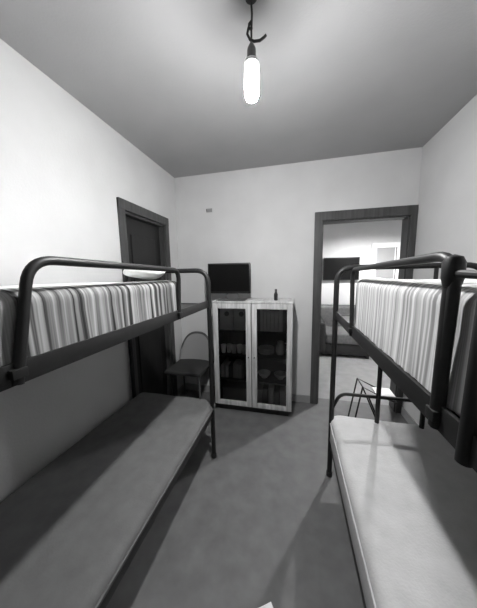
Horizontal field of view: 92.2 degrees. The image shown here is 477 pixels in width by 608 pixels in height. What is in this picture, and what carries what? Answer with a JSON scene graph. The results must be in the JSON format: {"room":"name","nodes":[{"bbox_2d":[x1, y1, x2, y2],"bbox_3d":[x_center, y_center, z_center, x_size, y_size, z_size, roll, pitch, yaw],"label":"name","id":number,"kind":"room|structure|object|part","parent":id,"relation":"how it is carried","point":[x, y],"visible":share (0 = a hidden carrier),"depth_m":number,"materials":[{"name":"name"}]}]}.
{"room":"dormitory bedroom","nodes":[
{"label":"dormitory bedroom","id":0,"kind":"room"},
{"bbox_2d":[0,39,183,501],"bbox_3d":[-1.329,0.140,0.471,0.120,2.564,4.856,1,8,13],"label":"wall","id":1,"kind":"structure","parent":0,"point":[64,169],"depth_m":1.35,"materials":[{"name":"paint"}]},
{"bbox_2d":[116,197,177,397],"bbox_3d":[-0.887,0.148,2.273,0.144,2.066,0.737,1,8,13],"label":"door","id":2,"kind":"structure","parent":1,"relation":"in","point":[143,233],"depth_m":2.26,"materials":[{"name":"grey"}]},
{"bbox_2d":[178,384,183,395],"bbox_3d":[-1.246,1.371,0.611,0.012,0.085,4.844,1,8,13],"label":"baseboard","id":3,"kind":"structure","parent":1,"relation":"attached to","point":[181,389],"depth_m":2.83,"materials":[{"name":"grey"}]},
{"bbox_2d":[0,0,476,177],"bbox_3d":[-0.113,-1.155,-0.058,2.695,0.100,4.976,1,8,13],"label":"ceiling","id":4,"kind":"structure","parent":0,"point":[338,78],"depth_m":1.25,"materials":[{"name":"paint"}]},
{"bbox_2d":[244,0,266,102],"bbox_3d":[0.066,-1.044,0.937,0.089,0.382,0.062,5,9,38],"label":"pendant bulb","id":5,"kind":"object","parent":4,"relation":"hanging from","point":[251,63],"visible":1,"depth_m":0.94,"materials":[{"name":"glowing white glass"},{"name":"black plastic"}]},
{"bbox_2d":[247,42,255,56],"bbox_3d":[0.056,-1.038,0.946,0.037,0.064,0.037,1,8,13],"label":"socket","id":6,"kind":"object","parent":5,"relation":"attached to","point":[251,50],"depth_m":0.93,"materials":[{"name":"grey"}]},
{"bbox_3d":[0.058,-0.923,0.961,0.061,0.136,0.061,1,8,13],"label":"bulb","id":7,"kind":"part","parent":5,"relation":"part of","materials":[{"name":"white glass"}]},
{"bbox_2d":[106,354,407,607],"bbox_3d":[1.135,1.333,1.307,4.560,0.100,7.540,1,8,13],"label":"floor","id":8,"kind":"structure","parent":0,"point":[260,522],"depth_m":1.37,"materials":[{"name":"grey concrete"}]},
{"bbox_2d":[0,256,216,607],"bbox_3d":[-0.766,0.602,0.919,0.743,1.513,1.942,1,8,13],"label":"bunk bed","id":9,"kind":"object","parent":8,"relation":"on","point":[22,369],"visible":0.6,"depth_m":0.74,"materials":[{"name":"dark painted metal"},{"name":"mattress fabric"}]},
{"bbox_2d":[0,282,118,288],"bbox_3d":[-0.820,0.057,0.664,0.668,0.199,1.445,1,8,13],"label":"mattress","id":10,"kind":"object","parent":9,"relation":"on","point":[58,284],"visible":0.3,"depth_m":0.96,"materials":[{"name":"white fabric"}]},
{"bbox_2d":[0,280,176,366],"bbox_3d":[-0.530,0.046,0.592,0.100,0.177,1.426,1,8,13],"label":"bedspread","id":11,"kind":"object","parent":10,"relation":"on","point":[60,316],"visible":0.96,"depth_m":0.68,"materials":[{"name":"fabric"}]},
{"bbox_2d":[123,269,164,279],"bbox_3d":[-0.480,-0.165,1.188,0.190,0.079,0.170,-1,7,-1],"label":"pillow","id":12,"kind":"object","parent":10,"relation":"on","point":[142,274],"visible":0.6,"depth_m":1.12,"materials":[{"name":"fabric"}]},
{"bbox_3d":[-0.409,-0.013,0.872,0.024,0.294,0.798,1,8,13],"label":"guard rail","id":13,"kind":"part","parent":9,"relation":"part of","materials":[{"name":"black metal"}]},
{"bbox_3d":[-0.451,0.122,0.778,0.036,0.052,1.867,1,8,13],"label":"rail","id":14,"kind":"part","parent":9,"relation":"part of","materials":[{"name":"black metal"}]},
{"bbox_2d":[0,392,214,607],"bbox_3d":[-0.741,0.927,1.018,0.715,0.087,1.952,1,8,13],"label":"mattress","id":15,"kind":"object","parent":9,"relation":"on","point":[68,532],"visible":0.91,"depth_m":1.02,"materials":[{"name":"grey fabric"}]},
{"bbox_3d":[-0.436,0.984,0.891,0.036,0.052,1.867,1,8,13],"label":"rail","id":16,"kind":"part","parent":9,"relation":"part of","materials":[{"name":"black metal"}]},
{"bbox_3d":[-0.546,0.476,1.834,0.733,1.494,0.033,1,8,13],"label":"frame","id":17,"kind":"part","parent":9,"relation":"part of","materials":[{"name":"black metal"}]},
{"bbox_3d":[-0.774,0.128,0.857,0.684,0.018,1.863,1,8,13],"label":"board","id":18,"kind":"part","parent":9,"relation":"part of","materials":[{"name":"grey wood"}]},
{"bbox_2d":[164,331,214,398],"bbox_3d":[-0.524,0.746,2.588,0.438,0.789,0.456,1,8,13],"label":"chair","id":19,"kind":"object","parent":8,"relation":"on","point":[194,358],"visible":0.84,"depth_m":2.69,"materials":[{"name":"grey plastic"}]},
{"bbox_3d":[-0.747,0.948,2.454,0.047,0.431,0.022,-7,10,-39],"label":"leg","id":20,"kind":"part","parent":19,"relation":"part of","materials":[{"name":"grey plastic"}]},
{"bbox_3d":[-0.660,0.899,2.816,0.021,0.432,0.054,-3,8,-13],"label":"leg","id":21,"kind":"part","parent":19,"relation":"part of","materials":[{"name":"grey plastic"}]},
{"bbox_3d":[-0.531,0.700,2.556,0.410,0.037,0.400,1,8,13],"label":"seat","id":22,"kind":"part","parent":19,"relation":"part of","materials":[{"name":"grey"}]},
{"bbox_3d":[-0.489,0.502,2.721,0.433,0.316,0.100,1,8,13],"label":"backrest","id":23,"kind":"part","parent":19,"relation":"part of","materials":[{"name":"grey plastic"}]},
{"bbox_3d":[-0.487,0.510,2.731,0.438,0.360,0.102,1,8,13],"label":"frame","id":24,"kind":"part","parent":19,"relation":"part of","materials":[{"name":"grey plastic"}]},
{"bbox_3d":[-0.392,0.953,2.370,0.022,0.431,0.047,-4,8,-23],"label":"leg","id":25,"kind":"part","parent":19,"relation":"part of","materials":[{"name":"grey plastic"}]},
{"bbox_2d":[212,298,293,415],"bbox_3d":[0.173,0.546,2.478,0.815,1.190,0.353,1,8,13],"label":"display cabinet","id":26,"kind":"object","parent":8,"relation":"on","point":[252,338],"visible":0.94,"depth_m":2.37,"materials":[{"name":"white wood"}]},
{"bbox_2d":[221,363,223,376],"bbox_3d":[-0.155,0.721,2.567,0.027,0.138,0.140,1,8,13],"label":"book","id":27,"kind":"object","parent":26,"relation":"on","point":[222,364],"visible":0.49,"depth_m":2.50,"materials":[{"name":"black paper"}]},
{"bbox_2d":[221,343,225,352],"bbox_3d":[-0.158,0.485,2.515,0.060,0.090,0.060,1,8,13],"label":"glass tumbler","id":28,"kind":"object","parent":26,"relation":"on","point":[223,346],"visible":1,"depth_m":2.50,"materials":[{"name":"white glass"}]},
{"bbox_2d":[223,357,228,376],"bbox_3d":[-0.130,0.702,2.558,0.023,0.178,0.140,1,8,13],"label":"book","id":29,"kind":"object","parent":26,"relation":"on","point":[226,360],"visible":0.72,"depth_m":2.50,"materials":[{"name":"black paper"}]},
{"bbox_2d":[219,308,233,329],"bbox_3d":[-0.101,0.145,2.506,0.145,0.234,0.203,1,8,13],"label":"file box","id":30,"kind":"object","parent":26,"relation":"on","point":[226,315],"visible":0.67,"depth_m":2.41,"materials":[{"name":"grey cardboard"}]},
{"bbox_2d":[226,361,230,376],"bbox_3d":[-0.103,0.725,2.555,0.028,0.132,0.140,1,8,13],"label":"book","id":31,"kind":"object","parent":26,"relation":"on","point":[229,362],"visible":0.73,"depth_m":2.49,"materials":[{"name":"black paper"}]},
{"bbox_2d":[226,343,230,352],"bbox_3d":[-0.097,0.483,2.521,0.060,0.090,0.060,1,8,13],"label":"glass tumbler","id":32,"kind":"object","parent":26,"relation":"on","point":[227,344],"visible":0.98,"depth_m":2.50,"materials":[{"name":"white"}]},
{"bbox_2d":[208,263,250,300],"bbox_3d":[-0.087,-0.231,2.386,0.453,0.382,0.180,1,8,13],"label":"television","id":33,"kind":"object","parent":26,"relation":"on","point":[232,279],"visible":0.9,"depth_m":2.35,"materials":[{"name":"black plastic"}]},
{"bbox_2d":[228,361,233,377],"bbox_3d":[-0.075,0.724,2.548,0.025,0.134,0.140,1,8,13],"label":"book","id":34,"kind":"object","parent":26,"relation":"on","point":[231,363],"visible":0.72,"depth_m":2.48,"materials":[{"name":"black paper"}]},
{"bbox_2d":[219,328,245,332],"bbox_3d":[-0.016,0.269,2.511,0.374,0.014,0.285,1,8,13],"label":"shelf","id":35,"kind":"object","parent":26,"relation":"attached to","point":[234,331],"depth_m":2.39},
{"bbox_2d":[219,347,245,357],"bbox_3d":[-0.012,0.532,2.546,0.374,0.014,0.285,1,8,13],"label":"shelf","id":36,"kind":"object","parent":26,"relation":"attached to","point":[226,354],"depth_m":2.45,"materials":[{"name":"black wood"}]},
{"bbox_3d":[-0.058,0.534,2.378,0.396,1.089,0.020,1,8,13],"label":"door","id":37,"kind":"part","parent":26,"relation":"part of","materials":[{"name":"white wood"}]},
{"bbox_2d":[220,374,245,381],"bbox_3d":[-0.008,0.795,2.580,0.374,0.014,0.285,1,8,13],"label":"shelf","id":38,"kind":"object","parent":26,"relation":"attached to","point":[221,378],"depth_m":2.46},
{"bbox_2d":[231,344,235,353],"bbox_3d":[-0.045,0.487,2.488,0.060,0.090,0.060,1,8,13],"label":"glass tumbler","id":39,"kind":"object","parent":26,"relation":"on","point":[233,346],"visible":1,"depth_m":2.47,"materials":[{"name":"white"}]},
{"bbox_2d":[223,380,246,400],"bbox_3d":[-0.009,0.970,2.586,0.290,0.139,0.180,1,8,13],"label":"storage box","id":40,"kind":"object","parent":26,"relation":"in","point":[234,390],"visible":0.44,"depth_m":2.51,"materials":[{"name":"grey fabric"}]},
{"bbox_2d":[233,359,237,377],"bbox_3d":[-0.025,0.711,2.534,0.023,0.163,0.140,1,8,13],"label":"book","id":41,"kind":"object","parent":26,"relation":"on","point":[234,374],"visible":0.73,"depth_m":2.47,"materials":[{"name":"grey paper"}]},
{"bbox_2d":[235,359,240,377],"bbox_3d":[0.004,0.711,2.527,0.032,0.164,0.140,1,8,13],"label":"book","id":42,"kind":"object","parent":26,"relation":"on","point":[238,360],"visible":0.82,"depth_m":2.46,"materials":[{"name":"grey paper"}]},
{"bbox_2d":[237,344,241,352],"bbox_3d":[0.016,0.485,2.494,0.060,0.090,0.060,1,8,13],"label":"glass tumbler","id":43,"kind":"object","parent":26,"relation":"on","point":[239,346],"visible":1,"depth_m":2.47,"materials":[{"name":"white"}]},
{"bbox_2d":[234,309,245,330],"bbox_3d":[0.050,0.148,2.470,0.145,0.234,0.203,1,8,13],"label":"file box","id":44,"kind":"object","parent":26,"relation":"on","point":[239,314],"visible":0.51,"depth_m":2.38,"materials":[{"name":"grey"}]},
{"bbox_2d":[238,360,242,378],"bbox_3d":[0.036,0.717,2.520,0.031,0.153,0.140,1,8,13],"label":"book","id":45,"kind":"object","parent":26,"relation":"on","point":[239,365],"visible":0.71,"depth_m":2.46,"materials":[{"name":"grey paper"}]},
{"bbox_2d":[241,358,245,378],"bbox_3d":[0.064,0.704,2.512,0.023,0.180,0.140,1,8,13],"label":"book","id":46,"kind":"object","parent":26,"relation":"on","point":[243,364],"visible":0.89,"depth_m":2.47,"materials":[{"name":"grey paper"}]},
{"bbox_2d":[242,345,245,353],"bbox_3d":[0.068,0.488,2.461,0.060,0.090,0.060,1,8,13],"label":"glass tumbler","id":47,"kind":"object","parent":26,"relation":"on","point":[243,346],"visible":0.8,"depth_m":2.44,"materials":[{"name":"white"}]},
{"bbox_2d":[257,309,259,330],"bbox_3d":[0.224,0.162,2.411,0.036,0.216,0.160,1,8,13],"label":"book","id":48,"kind":"object","parent":26,"relation":"on","point":[258,310],"visible":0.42,"depth_m":2.33,"materials":[{"name":"grey paper"}]},
{"bbox_2d":[257,383,263,402],"bbox_3d":[0.245,0.971,2.509,0.055,0.149,0.150,1,8,13],"label":"carton","id":49,"kind":"object","parent":26,"relation":"in","point":[260,386],"visible":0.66,"depth_m":2.44,"materials":[{"name":"black cardboard"}]},
{"bbox_2d":[260,309,263,330],"bbox_3d":[0.260,0.155,2.401,0.034,0.230,0.160,1,8,13],"label":"book","id":50,"kind":"object","parent":26,"relation":"on","point":[261,310],"visible":0.62,"depth_m":2.32,"materials":[{"name":"grey paper"}]},
{"bbox_2d":[258,369,270,377],"bbox_3d":[0.286,0.764,2.487,0.136,0.060,0.136,1,8,13],"label":"bowl","id":51,"kind":"object","parent":26,"relation":"on","point":[263,373],"visible":1,"depth_m":2.51,"materials":[{"name":"white ceramic"}]},
{"bbox_2d":[263,384,268,403],"bbox_3d":[0.303,0.964,2.494,0.055,0.164,0.150,1,8,13],"label":"carton","id":52,"kind":"object","parent":26,"relation":"in","point":[265,386],"visible":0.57,"depth_m":2.42,"materials":[{"name":"black cardboard"}]},
{"bbox_2d":[264,309,267,331],"bbox_3d":[0.293,0.162,2.394,0.031,0.218,0.160,1,8,13],"label":"book","id":53,"kind":"object","parent":26,"relation":"on","point":[265,310],"visible":0.66,"depth_m":2.32,"materials":[{"name":"grey paper"}]},
{"bbox_2d":[267,309,270,331],"bbox_3d":[0.328,0.163,2.386,0.035,0.216,0.160,1,8,13],"label":"book","id":54,"kind":"object","parent":26,"relation":"on","point":[268,310],"visible":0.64,"depth_m":2.31,"materials":[{"name":"grey paper"}]},
{"bbox_2d":[268,384,274,403],"bbox_3d":[0.361,0.958,2.480,0.055,0.179,0.150,1,8,13],"label":"carton","id":55,"kind":"object","parent":26,"relation":"in","point":[271,387],"visible":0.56,"depth_m":2.41,"materials":[{"name":"black cardboard"}]},
{"bbox_2d":[257,370,285,385],"bbox_3d":[0.374,0.800,2.489,0.374,0.014,0.285,1,8,13],"label":"shelf","id":56,"kind":"object","parent":26,"relation":"attached to","point":[271,379],"depth_m":2.42,"materials":[{"name":"black wood"}]},
{"bbox_2d":[257,330,286,334],"bbox_3d":[0.365,0.275,2.421,0.374,0.014,0.285,1,8,13],"label":"shelf","id":57,"kind":"object","parent":26,"relation":"attached to","point":[258,332],"depth_m":2.29,"materials":[{"name":"black wood"}]},
{"bbox_2d":[257,348,286,360],"bbox_3d":[0.370,0.538,2.455,0.374,0.014,0.285,1,8,13],"label":"shelf","id":58,"kind":"object","parent":26,"relation":"attached to","point":[274,356],"depth_m":2.37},
{"bbox_3d":[0.335,0.540,2.284,0.396,1.089,0.020,1,8,13],"label":"door","id":59,"kind":"part","parent":26,"relation":"part of","materials":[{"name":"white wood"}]},
{"bbox_2d":[271,309,274,331],"bbox_3d":[0.365,0.162,2.377,0.038,0.220,0.160,1,8,13],"label":"book","id":60,"kind":"object","parent":26,"relation":"on","point":[272,310],"visible":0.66,"depth_m":2.30,"materials":[{"name":"grey paper"}]},
{"bbox_2d":[274,289,277,300],"bbox_3d":[0.381,-0.093,2.313,0.039,0.114,0.038,1,8,13],"label":"bottle","id":61,"kind":"object","parent":26,"relation":"on","point":[275,293],"visible":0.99,"depth_m":2.30,"materials":[{"name":"black plastic"}]},
{"bbox_2d":[274,385,279,404],"bbox_3d":[0.420,0.973,2.468,0.055,0.149,0.150,1,8,13],"label":"carton","id":62,"kind":"object","parent":26,"relation":"in","point":[277,387],"visible":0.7,"depth_m":2.40,"materials":[{"name":"grey cardboard"}]},
{"bbox_2d":[275,310,278,331],"bbox_3d":[0.405,0.167,2.368,0.040,0.210,0.160,1,8,13],"label":"book","id":63,"kind":"object","parent":26,"relation":"on","point":[276,311],"visible":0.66,"depth_m":2.29,"materials":[{"name":"grey paper"}]},
{"bbox_2d":[274,371,285,379],"bbox_3d":[0.452,0.766,2.448,0.136,0.060,0.136,1,8,13],"label":"bowl","id":64,"kind":"object","parent":26,"relation":"on","point":[280,375],"visible":0.95,"depth_m":2.48,"materials":[{"name":"white"}]},
{"bbox_2d":[275,341,286,354],"bbox_3d":[0.453,0.463,2.417,0.115,0.140,0.115,-5,9,-31],"label":"jug","id":65,"kind":"object","parent":26,"relation":"on","point":[280,349],"visible":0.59,"depth_m":2.38,"materials":[{"name":"grey ceramic"}]},
{"bbox_2d":[279,310,282,331],"bbox_3d":[0.444,0.155,2.357,0.036,0.235,0.160,1,8,13],"label":"book","id":66,"kind":"object","parent":26,"relation":"on","point":[280,311],"visible":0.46,"depth_m":2.28,"materials":[{"name":"grey paper"}]},
{"bbox_2d":[280,385,285,405],"bbox_3d":[0.478,0.967,2.453,0.055,0.164,0.150,1,8,13],"label":"carton","id":67,"kind":"object","parent":26,"relation":"in","point":[282,388],"visible":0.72,"depth_m":2.38,"materials":[{"name":"black cardboard"}]},
{"bbox_2d":[283,310,286,331],"bbox_3d":[0.480,0.159,2.349,0.034,0.229,0.160,1,8,13],"label":"book","id":68,"kind":"object","parent":26,"relation":"on","point":[284,311],"visible":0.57,"depth_m":2.27,"materials":[{"name":"grey paper"}]},
{"bbox_3d":[0.304,0.521,2.460,0.170,0.017,0.170,1,8,13],"label":"plate","id":69,"kind":"object","parent":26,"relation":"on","visible":0},
{"bbox_3d":[0.304,0.510,2.459,0.170,0.017,0.170,1,8,13],"label":"plate","id":70,"kind":"object","parent":69,"relation":"on","visible":0},
{"bbox_3d":[0.304,0.500,2.458,0.170,0.017,0.170,1,8,13],"label":"plate","id":71,"kind":"object","parent":70,"relation":"on","visible":0},
{"bbox_3d":[0.304,0.490,2.456,0.170,0.017,0.170,1,8,13],"label":"plate","id":72,"kind":"object","parent":71,"relation":"on","visible":0},
{"bbox_3d":[0.304,0.479,2.455,0.170,0.017,0.170,1,8,13],"label":"plate","id":73,"kind":"object","parent":72,"relation":"on","visible":0},
{"bbox_2d":[258,345,273,349],"bbox_3d":[0.303,0.469,2.454,0.170,0.017,0.170,1,8,13],"label":"plate","id":74,"kind":"object","parent":73,"relation":"on","point":[264,347],"visible":1,"depth_m":2.47,"materials":[{"name":"white ceramic"}]},
{"bbox_2d":[259,602,272,607],"bbox_3d":[0.106,1.345,0.849,0.210,0.021,0.297,-4,8,-22],"label":"paper sheet","id":75,"kind":"object","parent":8,"relation":"on","point":[268,605],"visible":1,"depth_m":1.01,"materials":[{"name":"white paper"}]},
{"bbox_2d":[320,304,368,358],"bbox_3d":[1.859,0.468,4.289,0.960,0.820,0.890,1,8,13],"label":"sofa","id":76,"kind":"object","parent":8,"relation":"on","point":[346,345],"visible":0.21,"depth_m":3.95,"materials":[{"name":"grey fabric"}]},
{"bbox_3d":[1.498,0.538,4.375,0.220,0.570,0.870,1,8,13],"label":"armrest","id":77,"kind":"part","parent":76,"relation":"part of","materials":[{"name":"grey fabric"}]},
{"bbox_3d":[1.958,0.309,4.565,0.900,0.580,0.270,1,8,13],"label":"backrest","id":78,"kind":"part","parent":76,"relation":"part of","materials":[{"name":"fabric"}]},
{"bbox_2d":[325,326,358,344],"bbox_3d":[1.935,0.562,4.180,0.720,0.180,0.630,1,8,13],"label":"seat cushion","id":79,"kind":"object","parent":76,"relation":"on","point":[343,338],"depth_m":3.93,"materials":[{"name":"fabric"}]},
{"bbox_2d":[348,378,396,417],"bbox_3d":[1.101,0.925,1.935,0.342,0.552,0.172,1,8,13],"label":"folding stool","id":80,"kind":"object","parent":8,"relation":"on","point":[384,391],"visible":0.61,"depth_m":1.89,"materials":[{"name":"white paint"}]},
{"bbox_3d":[1.117,0.916,2.012,0.338,0.548,0.012,1,8,13],"label":"frame","id":81,"kind":"part","parent":80,"relation":"part of","materials":[{"name":"black metal"}]},
{"bbox_3d":[1.183,0.955,2.002,0.211,0.475,0.012,1,8,13],"label":"leg","id":82,"kind":"part","parent":80,"relation":"part of","materials":[{"name":"black metal"}]},
{"bbox_3d":[1.080,0.936,1.858,0.338,0.548,0.012,1,8,13],"label":"frame","id":83,"kind":"part","parent":80,"relation":"part of","materials":[{"name":"black metal"}]},
{"bbox_3d":[1.192,0.726,1.886,0.135,0.016,0.140,1,8,13],"label":"seat","id":84,"kind":"part","parent":80,"relation":"part of","materials":[{"name":"white fabric"}]},
{"bbox_2d":[326,252,476,607],"bbox_3d":[0.809,0.627,0.554,0.828,1.506,1.962,1,8,13],"label":"bunk bed","id":85,"kind":"object","parent":8,"relation":"on","point":[460,432],"visible":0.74,"depth_m":0.43,"materials":[{"name":"black metal"}]},
{"bbox_3d":[0.452,1.125,0.707,0.036,0.052,1.887,1,8,13],"label":"rail","id":86,"kind":"part","parent":85,"relation":"part of","materials":[{"name":"grey metal"}]},
{"bbox_3d":[1.035,0.675,1.502,0.805,0.135,0.022,1,8,13],"label":"rail","id":87,"kind":"part","parent":85,"relation":"part of","materials":[{"name":"black metal"}]},
{"bbox_3d":[0.802,0.214,0.500,0.769,0.018,1.883,1,8,13],"label":"board","id":88,"kind":"part","parent":85,"relation":"part of","materials":[{"name":"black metal"}]},
{"bbox_3d":[1.032,0.497,1.478,0.818,1.494,0.033,1,8,13],"label":"frame","id":89,"kind":"part","parent":85,"relation":"part of","materials":[{"name":"black metal"}]},
{"bbox_2d":[330,415,476,607],"bbox_3d":[0.824,1.015,0.654,0.804,0.221,1.952,1,8,13],"label":"mattress","id":90,"kind":"object","parent":85,"relation":"on","point":[411,508],"visible":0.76,"depth_m":0.97,"materials":[{"name":"grey fabric"}]},
{"bbox_3d":[0.464,0.028,0.761,0.020,0.340,0.733,1,8,13],"label":"guard rail","id":91,"kind":"part","parent":85,"relation":"part of","materials":[{"name":"black metal"}]},
{"bbox_3d":[0.437,0.198,0.585,0.036,0.052,1.887,1,8,13],"label":"rail","id":92,"kind":"part","parent":85,"relation":"part of","materials":[{"name":"black metal"}]},
{"bbox_2d":[360,278,476,416],"bbox_3d":[0.764,0.107,0.310,0.745,0.258,1.485,1,8,13],"label":"mattress","id":93,"kind":"object","parent":85,"relation":"on","point":[435,280],"visible":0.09,"depth_m":0.77,"materials":[{"name":"white fabric"}]},
{"bbox_2d":[354,277,476,414],"bbox_3d":[0.435,0.086,0.386,0.101,0.237,1.466,1,8,13],"label":"bedspread","id":94,"kind":"object","parent":93,"relation":"on","point":[400,316],"visible":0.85,"depth_m":0.57,"materials":[{"name":"fabric"}]},
{"bbox_3d":[0.312,0.129,0.131,0.023,0.327,0.486,1,8,13],"label":"guard rail","id":95,"kind":"part","parent":85,"relation":"part of","materials":[{"name":"black metal"}]},
{"bbox_2d":[174,147,422,395],"bbox_3d":[1.407,-0.151,2.355,4.560,2.564,0.120,1,8,13],"label":"wall","id":96,"kind":"structure","parent":0,"point":[262,217],"depth_m":2.47,"materials":[{"name":"paint"}]},
{"bbox_2d":[185,383,309,402],"bbox_3d":[0.062,1.067,2.774,1.545,0.085,0.012,1,8,13],"label":"baseboard","id":97,"kind":"structure","parent":96,"relation":"attached to","point":[206,388],"depth_m":2.87,"materials":[{"name":"grey wood"}]},
{"bbox_2d":[310,205,418,412],"bbox_3d":[1.253,0.094,2.418,0.908,2.066,0.154,1,8,13],"label":"trim","id":98,"kind":"structure","parent":96,"relation":"attached to","point":[408,214],"depth_m":2.31,"materials":[{"name":"grey wood"}]},
{"bbox_2d":[321,220,401,304],"bbox_3d":[2.343,-0.463,4.623,3.800,2.564,0.120,1,8,13],"label":"wall","id":99,"kind":"structure","parent":0,"point":[345,239],"depth_m":4.50,"materials":[{"name":"paint"}]},
{"bbox_2d":[323,257,359,279],"bbox_3d":[2.042,-0.699,4.562,0.665,0.447,0.076,1,8,13],"label":"television","id":100,"kind":"object","parent":99,"relation":"attached to","point":[331,266],"visible":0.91,"depth_m":4.53,"materials":[{"name":"black plastic"}]},
{"bbox_2d":[370,242,400,278],"bbox_3d":[2.875,-0.166,4.456,0.600,2.000,0.032,1,8,13],"label":"door","id":101,"kind":"structure","parent":99,"relation":"in","point":[380,252],"depth_m":4.38,"materials":[{"name":"white paint"}]},
{"bbox_3d":[2.816,-0.569,4.421,0.310,1.010,0.010,1,8,13],"label":"pane","id":102,"kind":"part","parent":101,"relation":"part of","materials":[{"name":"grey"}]},
{"bbox_2d":[402,95,476,425],"bbox_3d":[1.175,0.176,-0.126,0.120,2.564,4.856,1,8,13],"label":"wall","id":103,"kind":"structure","parent":0,"point":[447,200],"depth_m":1.69,"materials":[{"name":"paint"}]},
{"bbox_2d":[401,406,417,424],"bbox_3d":[1.129,1.406,0.038,0.012,0.085,4.832,1,8,13],"label":"baseboard","id":104,"kind":"structure","parent":103,"relation":"attached to","point":[405,414],"depth_m":2.24,"materials":[{"name":"grey"}]}
]}

